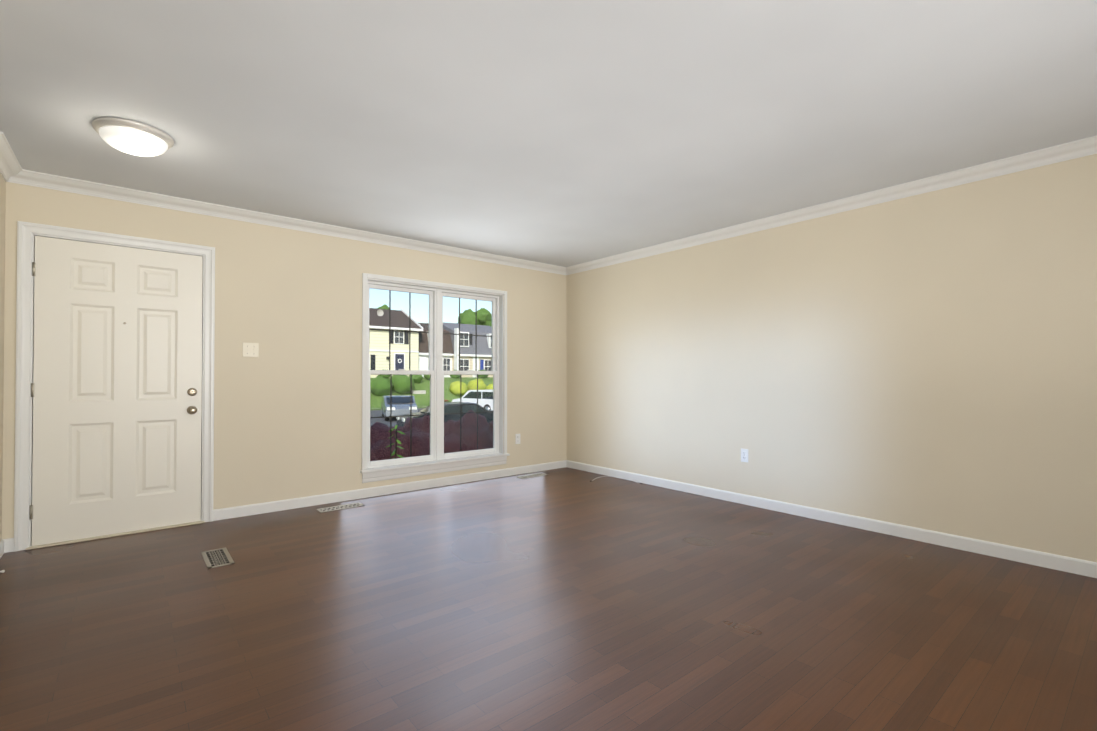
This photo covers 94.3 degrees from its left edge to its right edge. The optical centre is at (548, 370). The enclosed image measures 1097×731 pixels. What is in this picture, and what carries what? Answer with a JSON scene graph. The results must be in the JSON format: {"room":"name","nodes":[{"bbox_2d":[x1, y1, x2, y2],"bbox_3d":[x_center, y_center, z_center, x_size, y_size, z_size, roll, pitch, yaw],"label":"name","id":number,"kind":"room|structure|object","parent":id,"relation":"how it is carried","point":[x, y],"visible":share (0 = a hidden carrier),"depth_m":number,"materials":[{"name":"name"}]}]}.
{"room":"empty living room","nodes":[
{"label":"empty living room","id":0,"kind":"room"},
{"bbox_2d":[0,173,5,540],"bbox_3d":[-4.313,-0.074,2.077,2.780,2.440,0.721,0,-1,-39],"label":"wall","id":1,"kind":"structure","parent":0,"point":[2,231],"depth_m":3.19,"materials":[{"name":"beige paint"}]},
{"bbox_2d":[0,132,27,183],"bbox_3d":[-3.173,-1.247,2.956,0.082,0.076,0.610,0,-1,-39],"label":"crown molding","id":2,"kind":"structure","parent":1,"relation":"attached to","point":[12,170],"depth_m":3.10,"materials":[{"name":"white wood"}]},
{"bbox_2d":[2,182,566,538],"bbox_3d":[-2.686,-0.054,3.981,7.711,2.440,0.150,0,-1,-39],"label":"wall","id":3,"kind":"structure","parent":0,"point":[288,413],"depth_m":4.33,"materials":[{"name":"beige paint"}]},
{"bbox_2d":[0,538,13,557],"bbox_3d":[-3.228,1.018,2.966,0.040,0.275,0.711,0,-1,-39],"label":"baseboard","id":4,"kind":"structure","parent":3,"relation":"attached to","point":[6,545],"depth_m":3.23,"materials":[{"name":"white wood"}]},
{"bbox_2d":[14,221,214,551],"bbox_3d":[-3.039,0.102,3.643,1.070,2.120,0.150,0,-1,-39],"label":"door frame","id":5,"kind":"structure","parent":3,"relation":"attached to","point":[27,232],"depth_m":3.35,"materials":[{"name":"white wood"}]},
{"bbox_2d":[29,236,202,545],"bbox_3d":[-3.011,0.135,3.602,0.924,2.030,0.115,0,-1,-39],"label":"door","id":6,"kind":"structure","parent":3,"relation":"in","point":[116,389],"depth_m":3.58,"materials":[{"name":"white paint"}]},
{"bbox_2d":[242,343,258,356],"bbox_3d":[-2.403,-0.164,4.106,0.116,0.116,0.017,0,-1,-39],"label":"switch plate","id":7,"kind":"object","parent":3,"relation":"attached to","point":[250,349],"visible":1,"depth_m":4.11,"materials":[{"name":"beige plastic"}]},
{"bbox_2d":[5,170,563,274],"bbox_3d":[-1.636,-1.229,4.708,4.680,0.076,0.082,0,-1,-39],"label":"crown molding","id":8,"kind":"structure","parent":3,"relation":"attached to","point":[37,179],"depth_m":4.10,"materials":[{"name":"white wood"}]},
{"bbox_2d":[213,460,567,520],"bbox_3d":[-1.197,1.135,5.089,3.625,0.085,0.013,0,-1,-39],"label":"baseboard","id":9,"kind":"structure","parent":3,"relation":"attached to","point":[273,506],"depth_m":4.71,"materials":[{"name":"white wood"}]},
{"bbox_2d":[367,281,498,467],"bbox_3d":[-1.162,0.043,5.272,1.510,1.763,0.088,0,-1,-39],"label":"window unit","id":10,"kind":"structure","parent":3,"relation":"in","point":[436,372],"depth_m":5.24,"materials":[{"name":"white plastic"}]},
{"bbox_2d":[360,273,509,482],"bbox_3d":[-1.103,0.075,5.201,1.642,1.933,0.125,0,-1,-39],"label":"window frame","id":11,"kind":"structure","parent":3,"relation":"attached to","point":[382,473],"depth_m":5.12,"materials":[{"name":"white"}]},
{"bbox_2d":[515,434,519,443],"bbox_3d":[-0.347,0.782,5.795,0.070,0.116,0.009,0,-1,-39],"label":"outlet","id":12,"kind":"object","parent":3,"relation":"attached to","point":[517,438],"visible":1,"depth_m":5.79,"materials":[{"name":"white plastic"}]},
{"bbox_2d":[0,467,1096,730],"bbox_3d":[-0.312,1.185,0.967,7.861,0.100,7.541,0,-1,-39],"label":"floor","id":13,"kind":"structure","parent":0,"point":[564,599],"depth_m":2.30,"materials":[{"name":"laminate"}]},
{"bbox_2d":[201,547,234,568],"bbox_3d":[-2.042,1.155,3.136,0.135,0.005,0.360,0,-1,-39],"label":"floor vent","id":14,"kind":"object","parent":13,"relation":"in","point":[219,557],"visible":1,"depth_m":3.12,"materials":[{"name":"grey metal"}]},
{"bbox_2d":[316,502,363,512],"bbox_3d":[-1.769,1.167,4.333,0.360,0.005,0.125,0,-1,-39],"label":"floor vent","id":15,"kind":"object","parent":13,"relation":"in","point":[339,507],"visible":1,"depth_m":4.32,"materials":[{"name":"white metal"}]},
{"bbox_2d":[517,473,547,478],"bbox_3d":[-0.181,1.181,5.699,0.360,0.005,0.125,0,-1,-39],"label":"floor vent","id":16,"kind":"object","parent":13,"relation":"in","point":[532,475],"visible":1,"depth_m":5.70,"materials":[{"name":"white metal"}]},
{"bbox_2d":[0,0,1096,266],"bbox_3d":[-0.354,-1.355,1.043,7.861,0.100,7.671,0,-1,-39],"label":"ceiling","id":17,"kind":"structure","parent":0,"point":[564,132],"depth_m":2.46,"materials":[{"name":"paint"}]},
{"bbox_2d":[92,117,173,156],"bbox_3d":[-2.247,-1.228,2.761,0.348,0.117,0.348,0,-1,-39],"label":"ceiling light","id":18,"kind":"object","parent":17,"relation":"attached to","point":[135,138],"visible":1,"depth_m":2.68,"materials":[{"name":"white"}]},
{"bbox_2d":[566,154,1096,561],"bbox_3d":[2.670,-0.060,3.422,0.150,2.440,7.521,0,-1,-39],"label":"wall","id":19,"kind":"structure","parent":0,"point":[927,361],"depth_m":3.65,"materials":[{"name":"beige paint"}]},
{"bbox_2d":[741,448,747,461],"bbox_3d":[1.715,0.745,4.449,0.009,0.116,0.070,0,-1,-39],"label":"outlet","id":20,"kind":"object","parent":19,"relation":"attached to","point":[744,455],"visible":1,"depth_m":4.45,"materials":[{"name":"white plastic"}]},
{"bbox_2d":[564,135,1096,274],"bbox_3d":[2.534,-1.242,3.419,0.082,0.076,7.371,0,-1,-39],"label":"crown molding","id":21,"kind":"structure","parent":19,"relation":"attached to","point":[1086,146],"depth_m":3.63,"materials":[{"name":"white wood"}]},
{"bbox_2d":[568,460,1096,577],"bbox_3d":[2.560,1.118,3.416,0.013,0.085,7.371,0,-1,-39],"label":"baseboard","id":22,"kind":"structure","parent":19,"relation":"attached to","point":[1053,561],"depth_m":3.63,"materials":[{"name":"white wood"}]},
{"label":"outside","id":23,"kind":"structure","parent":0,"visible":0},
{"bbox_2d":[370,377,492,426],"bbox_3d":[-15.286,2.295,81.168,200.000,2.550,135.079,0,-1,-39],"label":"ground","id":24,"kind":"structure","parent":23,"point":[375,408],"depth_m":42.92,"materials":[{"name":"green plant"}]},
{"bbox_2d":[387,425,404,458],"bbox_3d":[-1.536,1.113,5.114,0.218,1.130,0.086,0,-1,-39],"label":"sapling","id":25,"kind":"object","parent":24,"relation":"on","point":[396,446],"depth_m":5.12,"materials":[{"name":"green plant"}]},
{"bbox_2d":[369,308,422,377],"bbox_3d":[-18.341,-2.604,47.640,9.640,7.150,9.640,0,-1,-39],"label":"house","id":26,"kind":"structure","parent":24,"relation":"on","point":[377,315],"depth_m":45.77,"materials":[{"name":"white"}]},
{"bbox_2d":[381,395,417,420],"bbox_3d":[-9.322,2.282,31.600,1.812,1.417,4.630,0,-1,-21],"label":"car","id":27,"kind":"object","parent":24,"relation":"on","point":[397,408],"depth_m":30.18,"materials":[{"name":"grey paint"}]},
{"bbox_2d":[370,410,492,467],"bbox_3d":[-1.514,1.258,6.300,4.641,1.460,1.411,0,-1,-39],"label":"hedge","id":28,"kind":"object","parent":24,"relation":"on","point":[469,430],"depth_m":6.09,"materials":[{"name":"red plant"}]},
{"bbox_2d":[370,370,492,401],"bbox_3d":[-8.418,1.345,46.588,21.517,2.926,4.907,0,-1,-39],"label":"shrubs","id":29,"kind":"object","parent":24,"relation":"on","point":[382,387],"depth_m":42.49,"materials":[{"name":"green plant"}]},
{"bbox_2d":[418,323,453,376],"bbox_3d":[-13.514,-1.935,51.957,3.950,5.900,8.500,0,-1,-39],"label":"house","id":30,"kind":"structure","parent":24,"relation":"on","point":[424,354],"depth_m":49.30,"materials":[{"name":"white"}]},
{"bbox_2d":[396,402,492,426],"bbox_3d":[-4.649,2.250,24.041,4.630,1.417,1.812,0,-1,-27],"label":"car","id":31,"kind":"object","parent":24,"relation":"on","point":[465,406],"depth_m":23.39,"materials":[{"name":"grey paint"}]},
{"bbox_2d":[443,322,492,376],"bbox_3d":[-8.940,-1.959,54.363,6.330,6.000,8.000,0,-1,-39],"label":"house","id":32,"kind":"structure","parent":24,"relation":"on","point":[467,362],"depth_m":50.97,"materials":[{"name":"white"}]},
{"bbox_2d":[452,389,492,410],"bbox_3d":[-4.626,2.197,35.967,4.560,1.680,1.852,0,-1,38],"label":"car","id":33,"kind":"object","parent":24,"relation":"on","point":[483,401],"depth_m":34.84,"materials":[{"name":"white paint"}]}
]}

